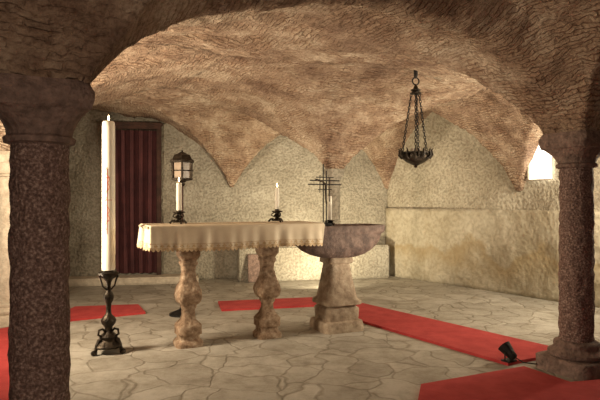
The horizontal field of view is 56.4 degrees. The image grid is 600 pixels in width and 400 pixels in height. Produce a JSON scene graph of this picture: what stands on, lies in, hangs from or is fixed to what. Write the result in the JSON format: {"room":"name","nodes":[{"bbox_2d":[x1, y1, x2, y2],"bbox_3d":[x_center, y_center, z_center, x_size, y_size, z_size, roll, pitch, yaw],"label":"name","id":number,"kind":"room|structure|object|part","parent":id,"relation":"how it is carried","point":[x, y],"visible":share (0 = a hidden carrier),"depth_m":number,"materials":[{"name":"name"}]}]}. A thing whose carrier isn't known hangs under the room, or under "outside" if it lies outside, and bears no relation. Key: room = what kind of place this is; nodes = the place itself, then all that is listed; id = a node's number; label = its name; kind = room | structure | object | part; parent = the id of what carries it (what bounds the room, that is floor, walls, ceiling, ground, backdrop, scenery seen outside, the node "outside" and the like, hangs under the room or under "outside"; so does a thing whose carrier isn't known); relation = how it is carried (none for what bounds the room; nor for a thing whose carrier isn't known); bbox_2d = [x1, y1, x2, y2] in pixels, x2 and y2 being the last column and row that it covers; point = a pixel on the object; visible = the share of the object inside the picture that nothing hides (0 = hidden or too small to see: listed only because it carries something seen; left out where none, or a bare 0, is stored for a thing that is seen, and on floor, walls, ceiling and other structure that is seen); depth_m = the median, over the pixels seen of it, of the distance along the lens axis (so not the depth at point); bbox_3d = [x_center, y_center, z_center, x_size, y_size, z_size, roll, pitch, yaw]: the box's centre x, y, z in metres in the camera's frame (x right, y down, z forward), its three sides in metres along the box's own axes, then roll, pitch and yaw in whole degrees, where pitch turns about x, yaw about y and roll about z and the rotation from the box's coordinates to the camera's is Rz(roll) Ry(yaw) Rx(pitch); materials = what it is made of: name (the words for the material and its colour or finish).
{"room":"church","nodes":[
{"label":"church","id":0,"kind":"room"},
{"bbox_2d":[68,110,386,279],"bbox_3d":[-1.866,-0.295,8.297,6.612,2.950,0.224,0,0,-11],"label":"wall","id":1,"kind":"structure","parent":0,"point":[208,197],"depth_m":8.33,"materials":[{"name":"beige stone"}]},
{"bbox_2d":[115,124,161,129],"bbox_3d":[-2.385,-1.055,8.061,0.755,0.075,0.110,0,0,-11],"label":"lintel","id":2,"kind":"object","parent":1,"relation":"attached to","point":[117,126],"visible":0.55,"depth_m":8.02,"materials":[{"name":"brown wood"}]},
{"bbox_2d":[115,129,156,130],"bbox_3d":[-2.375,-1.005,8.012,0.640,0.017,0.018,0,0,-11],"label":"curtain rod","id":3,"kind":"object","parent":2,"relation":"attached to","point":[115,129],"depth_m":8.02,"materials":[{"name":"black metal"}]},
{"bbox_2d":[115,122,162,125],"bbox_3d":[-2.381,-1.095,8.041,0.800,0.030,0.150,0,0,-11],"label":"crown molding","id":4,"kind":"structure","parent":1,"relation":"attached to","point":[135,123],"depth_m":8.00,"materials":[{"name":"brown wood"}]},
{"bbox_2d":[156,129,160,274],"bbox_3d":[-2.045,-0.005,8.124,0.065,2.170,0.100,0,0,-11],"label":"door frame","id":5,"kind":"structure","parent":1,"relation":"attached to","point":[158,132],"depth_m":8.07,"materials":[{"name":"brown wood"}]},
{"bbox_2d":[0,0,599,191],"bbox_3d":[0.321,-0.846,3.847,10.842,1.486,10.894,0,0,0],"label":"ceiling","id":6,"kind":"structure","parent":0,"point":[333,78],"depth_m":4.20,"materials":[{"name":"brown stone"}]},
{"bbox_2d":[398,70,433,167],"bbox_3d":[1.122,-0.789,5.421,0.344,0.958,0.340,0,0,-17],"label":"hanging lamp","id":7,"kind":"object","parent":6,"relation":"hanging from","point":[415,157],"visible":0.99,"depth_m":5.38,"materials":[{"name":"black metal"}]},
{"bbox_3d":[1.043,-0.755,5.467,0.114,0.566,0.027,0,0,31],"label":"chain","id":8,"kind":"part","parent":7,"relation":"part of","materials":[{"name":"black metal"}]},
{"bbox_3d":[1.120,-0.765,5.420,0.021,0.546,0.021,0,0,-17],"label":"chain","id":9,"kind":"part","parent":7,"relation":"part of","materials":[{"name":"black metal"}]},
{"bbox_3d":[1.120,-0.388,5.420,0.295,0.155,0.295,0,0,-17],"label":"lamp shade","id":10,"kind":"part","parent":7,"relation":"part of","materials":[{"name":"brown metal"}]},
{"bbox_3d":[1.120,-1.070,5.420,0.115,0.100,0.115,0,0,-17],"label":"crown","id":11,"kind":"part","parent":7,"relation":"part of","materials":[{"name":"brown metal"}]},
{"bbox_3d":[1.118,-0.755,5.330,0.024,0.566,0.104,0,0,1],"label":"chain","id":12,"kind":"part","parent":7,"relation":"part of","materials":[{"name":"black metal"}]},
{"bbox_3d":[1.199,-0.755,5.463,0.106,0.566,0.023,0,0,-29],"label":"chain","id":13,"kind":"part","parent":7,"relation":"part of","materials":[{"name":"black metal"}]},
{"bbox_2d":[0,276,599,399],"bbox_3d":[0.300,1.230,3.900,11.200,0.100,11.400,0,0,0],"label":"floor","id":14,"kind":"structure","parent":0,"point":[306,363],"depth_m":4.45,"materials":[{"name":"beige stone"}]},
{"bbox_2d":[0,315,8,326],"bbox_3d":[-2.800,1.130,5.400,0.405,0.100,0.407,0,0,-29],"label":"plinth","id":15,"kind":"object","parent":14,"relation":"on","point":[4,320],"visible":0.14,"depth_m":5.20,"materials":[{"name":"stone"}]},
{"bbox_2d":[0,302,9,315],"bbox_3d":[-2.801,1.022,5.399,0.369,0.115,0.369,0,0,-29],"label":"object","id":16,"kind":"object","parent":15,"relation":"on","point":[4,306],"visible":0.28,"depth_m":5.25,"materials":[{"name":"stone"}]},
{"bbox_2d":[0,177,9,301],"bbox_3d":[-2.800,0.385,5.400,0.236,1.270,0.235,0,0,-29],"label":"shaft","id":17,"kind":"object","parent":16,"relation":"on","point":[4,189],"visible":0.34,"depth_m":5.29,"materials":[{"name":"stone"}]},
{"bbox_2d":[0,151,9,176],"bbox_3d":[-2.800,-0.340,5.399,0.375,0.240,0.379,0,0,-29],"label":"capital","id":18,"kind":"object","parent":17,"relation":"on","point":[4,155],"visible":0.23,"depth_m":5.25,"materials":[{"name":"stone"}]},
{"bbox_2d":[0,304,145,399],"bbox_3d":[-2.450,1.169,3.715,1.900,0.022,5.030,0,0,0],"label":"carpet","id":19,"kind":"object","parent":14,"relation":"on","point":[77,313],"visible":0.44,"depth_m":5.57,"materials":[{"name":"red carpet"}]},
{"bbox_2d":[91,115,125,355],"bbox_3d":[-1.485,0.261,4.352,0.256,1.839,0.245,0,0,-17],"label":"candle stand","id":20,"kind":"object","parent":14,"relation":"on","point":[108,340],"visible":1,"depth_m":4.29,"materials":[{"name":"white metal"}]},
{"bbox_3d":[-1.480,0.810,4.330,0.155,0.540,0.155,0,0,-17],"label":"stem","id":21,"kind":"part","parent":20,"relation":"part of","materials":[{"name":"brown metal"}]},
{"bbox_2d":[102,121,114,270],"bbox_3d":[-1.480,-0.032,4.330,0.100,1.152,0.100,0,0,-17],"label":"candle","id":22,"kind":"object","parent":20,"relation":"on","point":[108,127],"depth_m":4.29,"materials":[{"name":"wax"}]},
{"bbox_2d":[69,273,198,286],"bbox_3d":[-2.417,1.130,7.922,1.933,0.100,0.350,0,0,-11],"label":"threshold step","id":23,"kind":"structure","parent":14,"relation":"on","point":[147,279],"depth_m":7.80,"materials":[{"name":"stone"}]},
{"bbox_3d":[-2.724,-0.005,7.998,0.065,2.170,0.100,0,0,-11],"label":"door frame","id":24,"kind":"structure","parent":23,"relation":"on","visible":0},
{"bbox_2d":[115,129,155,273],"bbox_3d":[-2.382,0.015,8.046,0.640,2.070,0.076,0,0,-11],"label":"curtain","id":25,"kind":"object","parent":24,"relation":"attached to","point":[135,150],"visible":0.81,"depth_m":8.05,"materials":[{"name":"red fabric"}]},
{"bbox_2d":[169,150,193,317],"bbox_3d":[-1.210,0.335,5.750,0.258,1.690,0.276,0,0,-11],"label":"lantern","id":26,"kind":"object","parent":14,"relation":"on","point":[181,163],"visible":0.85,"depth_m":5.67,"materials":[{"name":"black metal"}]},
{"bbox_3d":[-1.292,-0.305,5.678,0.027,0.191,0.022,0,0,-41],"label":"post","id":27,"kind":"part","parent":26,"relation":"part of","materials":[{"name":"brown metal"}]},
{"bbox_2d":[171,178,192,185],"bbox_3d":[-1.210,-0.182,5.750,0.216,0.085,0.250,0,0,-11],"label":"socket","id":28,"kind":"object","parent":26,"relation":"attached to","point":[182,180],"depth_m":5.69,"materials":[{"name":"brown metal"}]},
{"bbox_3d":[-1.188,-0.305,5.643,0.022,0.191,0.027,0,0,-11],"label":"post","id":29,"kind":"part","parent":26,"relation":"part of","materials":[{"name":"brown metal"}]},
{"bbox_3d":[-1.210,-0.302,5.750,0.173,0.155,0.200,0,0,-11],"label":"glass","id":30,"kind":"part","parent":26,"relation":"part of","materials":[{"name":"beige glass"}]},
{"bbox_3d":[-1.107,-0.305,5.715,0.027,0.191,0.022,0,0,19],"label":"post","id":31,"kind":"part","parent":26,"relation":"part of","materials":[{"name":"brown metal"}]},
{"bbox_2d":[137,221,324,348],"bbox_3d":[-0.562,0.688,4.724,1.517,0.985,0.520,0,0,-25],"label":"altar table","id":32,"kind":"object","parent":14,"relation":"on","point":[188,239],"visible":1,"depth_m":4.52,"materials":[{"name":"brown stone"}]},
{"bbox_2d":[169,179,186,223],"bbox_3d":[-0.971,0.005,4.515,0.147,0.376,0.135,0,0,-25],"label":"candlestick","id":33,"kind":"object","parent":32,"relation":"on","point":[178,211],"visible":1,"depth_m":4.51,"materials":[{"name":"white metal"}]},
{"bbox_2d":[176,183,181,209],"bbox_3d":[-0.979,-0.029,4.529,0.045,0.225,0.045,0,0,-25],"label":"candle","id":34,"kind":"object","parent":33,"relation":"on","point":[178,185],"depth_m":4.51,"materials":[{"name":"wax"}]},
{"bbox_3d":[-0.911,0.703,4.561,0.226,0.955,0.227,0,0,-25],"label":"leg","id":35,"kind":"part","parent":32,"relation":"part of","materials":[{"name":"brown stone"}]},
{"bbox_3d":[-0.287,0.703,4.853,0.226,0.955,0.227,0,0,-25],"label":"leg","id":36,"kind":"part","parent":32,"relation":"part of","materials":[{"name":"brown stone"}]},
{"bbox_2d":[268,184,282,221],"bbox_3d":[-0.192,0.023,4.880,0.147,0.341,0.135,0,0,-25],"label":"candlestick","id":37,"kind":"object","parent":32,"relation":"on","point":[277,211],"visible":0.99,"depth_m":4.88,"materials":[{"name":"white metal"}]},
{"bbox_2d":[275,188,278,208],"bbox_3d":[-0.200,-0.011,4.894,0.038,0.190,0.038,0,0,-25],"label":"candle","id":38,"kind":"object","parent":37,"relation":"on","point":[276,189],"depth_m":4.88,"materials":[{"name":"wax"}]},
{"bbox_2d":[248,254,259,281],"bbox_3d":[-0.620,0.980,8.050,0.260,0.394,0.105,0,0,-11],"label":"plaque","id":39,"kind":"object","parent":14,"relation":"on","point":[253,262],"visible":0.52,"depth_m":8.03,"materials":[{"name":"stone"}]},
{"bbox_2d":[218,297,316,310],"bbox_3d":[-0.318,1.169,6.309,1.170,0.022,0.502,0,0,-13],"label":"carpet","id":40,"kind":"object","parent":14,"relation":"on","point":[232,305],"visible":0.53,"depth_m":6.21,"materials":[{"name":"red carpet"}]},
{"bbox_2d":[237,243,388,281],"bbox_3d":[0.205,0.930,8.425,2.289,0.500,0.320,0,0,-11],"label":"stone bench","id":41,"kind":"object","parent":14,"relation":"on","point":[291,263],"visible":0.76,"depth_m":8.24,"materials":[{"name":"beige stone"}]},
{"bbox_2d":[328,180,339,223],"bbox_3d":[0.420,0.410,6.900,0.157,1.340,0.158,0,0,-29],"label":"shaft","id":42,"kind":"object","parent":14,"relation":"on","point":[335,192],"visible":0.22,"depth_m":6.83,"materials":[{"name":"beige stone"}]},
{"bbox_2d":[324,169,343,179],"bbox_3d":[0.419,-0.310,6.900,0.207,0.140,0.201,0,0,-29],"label":"capital","id":43,"kind":"object","parent":42,"relation":"on","point":[338,174],"visible":0.74,"depth_m":6.82,"materials":[{"name":"beige stone"}]},
{"bbox_2d":[296,224,384,334],"bbox_3d":[0.336,0.705,5.145,0.918,0.951,0.452,0,0,-25],"label":"baptismal font","id":44,"kind":"object","parent":14,"relation":"on","point":[336,310],"visible":0.82,"depth_m":5.01,"materials":[{"name":"beige stone"}]},
{"bbox_2d":[308,164,340,225],"bbox_3d":[0.226,-0.046,5.093,0.340,0.560,0.080,0,0,-25],"label":"cross","id":45,"kind":"object","parent":44,"relation":"on","point":[319,177],"visible":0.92,"depth_m":5.08,"materials":[{"name":"brown metal"}]},
{"bbox_2d":[324,196,334,224],"bbox_3d":[0.286,0.097,5.203,0.147,0.272,0.135,0,0,-25],"label":"candlestick","id":46,"kind":"object","parent":44,"relation":"on","point":[329,220],"visible":0.72,"depth_m":5.20,"materials":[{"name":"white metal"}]},
{"bbox_2d":[328,196,331,219],"bbox_3d":[0.278,0.074,5.217,0.040,0.225,0.040,0,0,-25],"label":"candle","id":47,"kind":"object","parent":46,"relation":"on","point":[329,203],"depth_m":5.20,"materials":[{"name":"wax"}]},
{"bbox_2d":[296,224,384,257],"bbox_3d":[0.336,0.377,5.145,0.918,0.296,0.452,0,0,-25],"label":"basin","id":48,"kind":"object","parent":44,"relation":"in","point":[339,240],"depth_m":4.97,"materials":[{"name":"stone"}]},
{"bbox_2d":[356,303,547,365],"bbox_3d":[1.094,1.169,5.221,0.675,0.022,2.606,0,0,-32],"label":"carpet","id":49,"kind":"object","parent":14,"relation":"on","point":[471,341],"visible":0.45,"depth_m":4.79,"materials":[{"name":"red carpet"}]},
{"bbox_2d":[498,341,536,364],"bbox_3d":[1.659,1.087,4.003,0.460,0.140,0.146,0,0,6],"label":"spotlight","id":50,"kind":"object","parent":49,"relation":"on","point":[506,348],"visible":0.93,"depth_m":3.99,"materials":[{"name":"black metal"}]},
{"bbox_3d":[1.500,1.151,4.020,0.100,0.012,0.080,0,0,-34],"label":"plate","id":51,"kind":"part","parent":50,"relation":"part of","materials":[{"name":"black metal"}]},
{"bbox_2d":[418,366,599,399],"bbox_3d":[1.825,1.168,3.064,3.049,0.024,1.824,0,0,-29],"label":"carpet","id":52,"kind":"object","parent":14,"relation":"on","point":[517,383],"visible":1,"depth_m":3.43,"materials":[{"name":"red carpet"}]},
{"bbox_2d":[536,350,599,380],"bbox_3d":[1.920,1.130,3.890,0.405,0.100,0.407,0,0,-29],"label":"plinth","id":53,"kind":"object","parent":14,"relation":"on","point":[580,371],"visible":0.65,"depth_m":3.72,"materials":[{"name":"stone"}]},
{"bbox_2d":[547,337,599,362],"bbox_3d":[1.919,1.022,3.889,0.369,0.115,0.369,0,0,-29],"label":"column base","id":54,"kind":"object","parent":53,"relation":"on","point":[561,349],"visible":0.81,"depth_m":3.76,"materials":[{"name":"stone"}]},
{"bbox_2d":[558,167,594,342],"bbox_3d":[1.920,0.385,3.890,0.236,1.270,0.235,0,0,-29],"label":"shaft","id":55,"kind":"object","parent":54,"relation":"on","point":[576,275],"visible":0.93,"depth_m":3.80,"materials":[{"name":"stone"}]},
{"bbox_2d":[538,130,599,168],"bbox_3d":[1.919,-0.340,3.889,0.375,0.240,0.379,0,0,-29],"label":"capital","id":56,"kind":"object","parent":55,"relation":"on","point":[578,148],"visible":0.94,"depth_m":3.77,"materials":[{"name":"stone"}]},
{"bbox_2d":[387,112,599,210],"bbox_3d":[3.474,-0.295,6.010,0.218,2.950,7.002,0,0,-35],"label":"wall","id":57,"kind":"structure","parent":0,"point":[461,173],"depth_m":7.68,"materials":[{"name":"beige stone"}]},
{"bbox_2d":[385,208,599,307],"bbox_3d":[3.356,0.652,5.988,0.066,1.055,6.902,0,0,-35],"label":"wainscot","id":58,"kind":"object","parent":57,"relation":"attached to","point":[514,252],"depth_m":7.34,"materials":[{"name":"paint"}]},
{"bbox_2d":[529,145,551,178],"bbox_3d":[2.865,-0.454,6.657,0.001,0.428,0.320,0,0,-35],"label":"pane","id":59,"kind":"object","parent":57,"relation":"attached to","point":[540,167],"visible":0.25,"depth_m":6.66,"materials":[{"name":"white glass"}]},
{"bbox_2d":[527,143,554,180],"bbox_3d":[2.857,-0.456,6.652,0.028,0.451,0.346,0,0,-35],"label":"frame","id":60,"kind":"object","parent":57,"relation":"attached to","point":[553,159],"visible":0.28,"depth_m":6.62,"materials":[{"name":"stone"}]},
{"bbox_3d":[-1.040,1.130,2.240,0.405,0.100,0.407,0,0,-29],"label":"plinth","id":61,"kind":"object","parent":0,"visible":0},
{"bbox_3d":[-1.041,1.022,2.239,0.369,0.115,0.369,0,0,-29],"label":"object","id":62,"kind":"object","parent":61,"relation":"on","visible":0},
{"bbox_2d":[7,142,70,399],"bbox_3d":[-1.040,0.385,2.240,0.236,1.270,0.235,0,0,-29],"label":"shaft","id":63,"kind":"object","parent":62,"relation":"on","point":[39,360],"visible":0.98,"depth_m":2.15,"materials":[{"name":"stone"}]},
{"bbox_2d":[0,73,94,146],"bbox_3d":[-1.040,-0.340,2.239,0.375,0.240,0.379,0,0,-29],"label":"capital","id":64,"kind":"object","parent":63,"relation":"on","point":[32,108],"visible":0.91,"depth_m":2.12,"materials":[{"name":"stone"}]}
]}

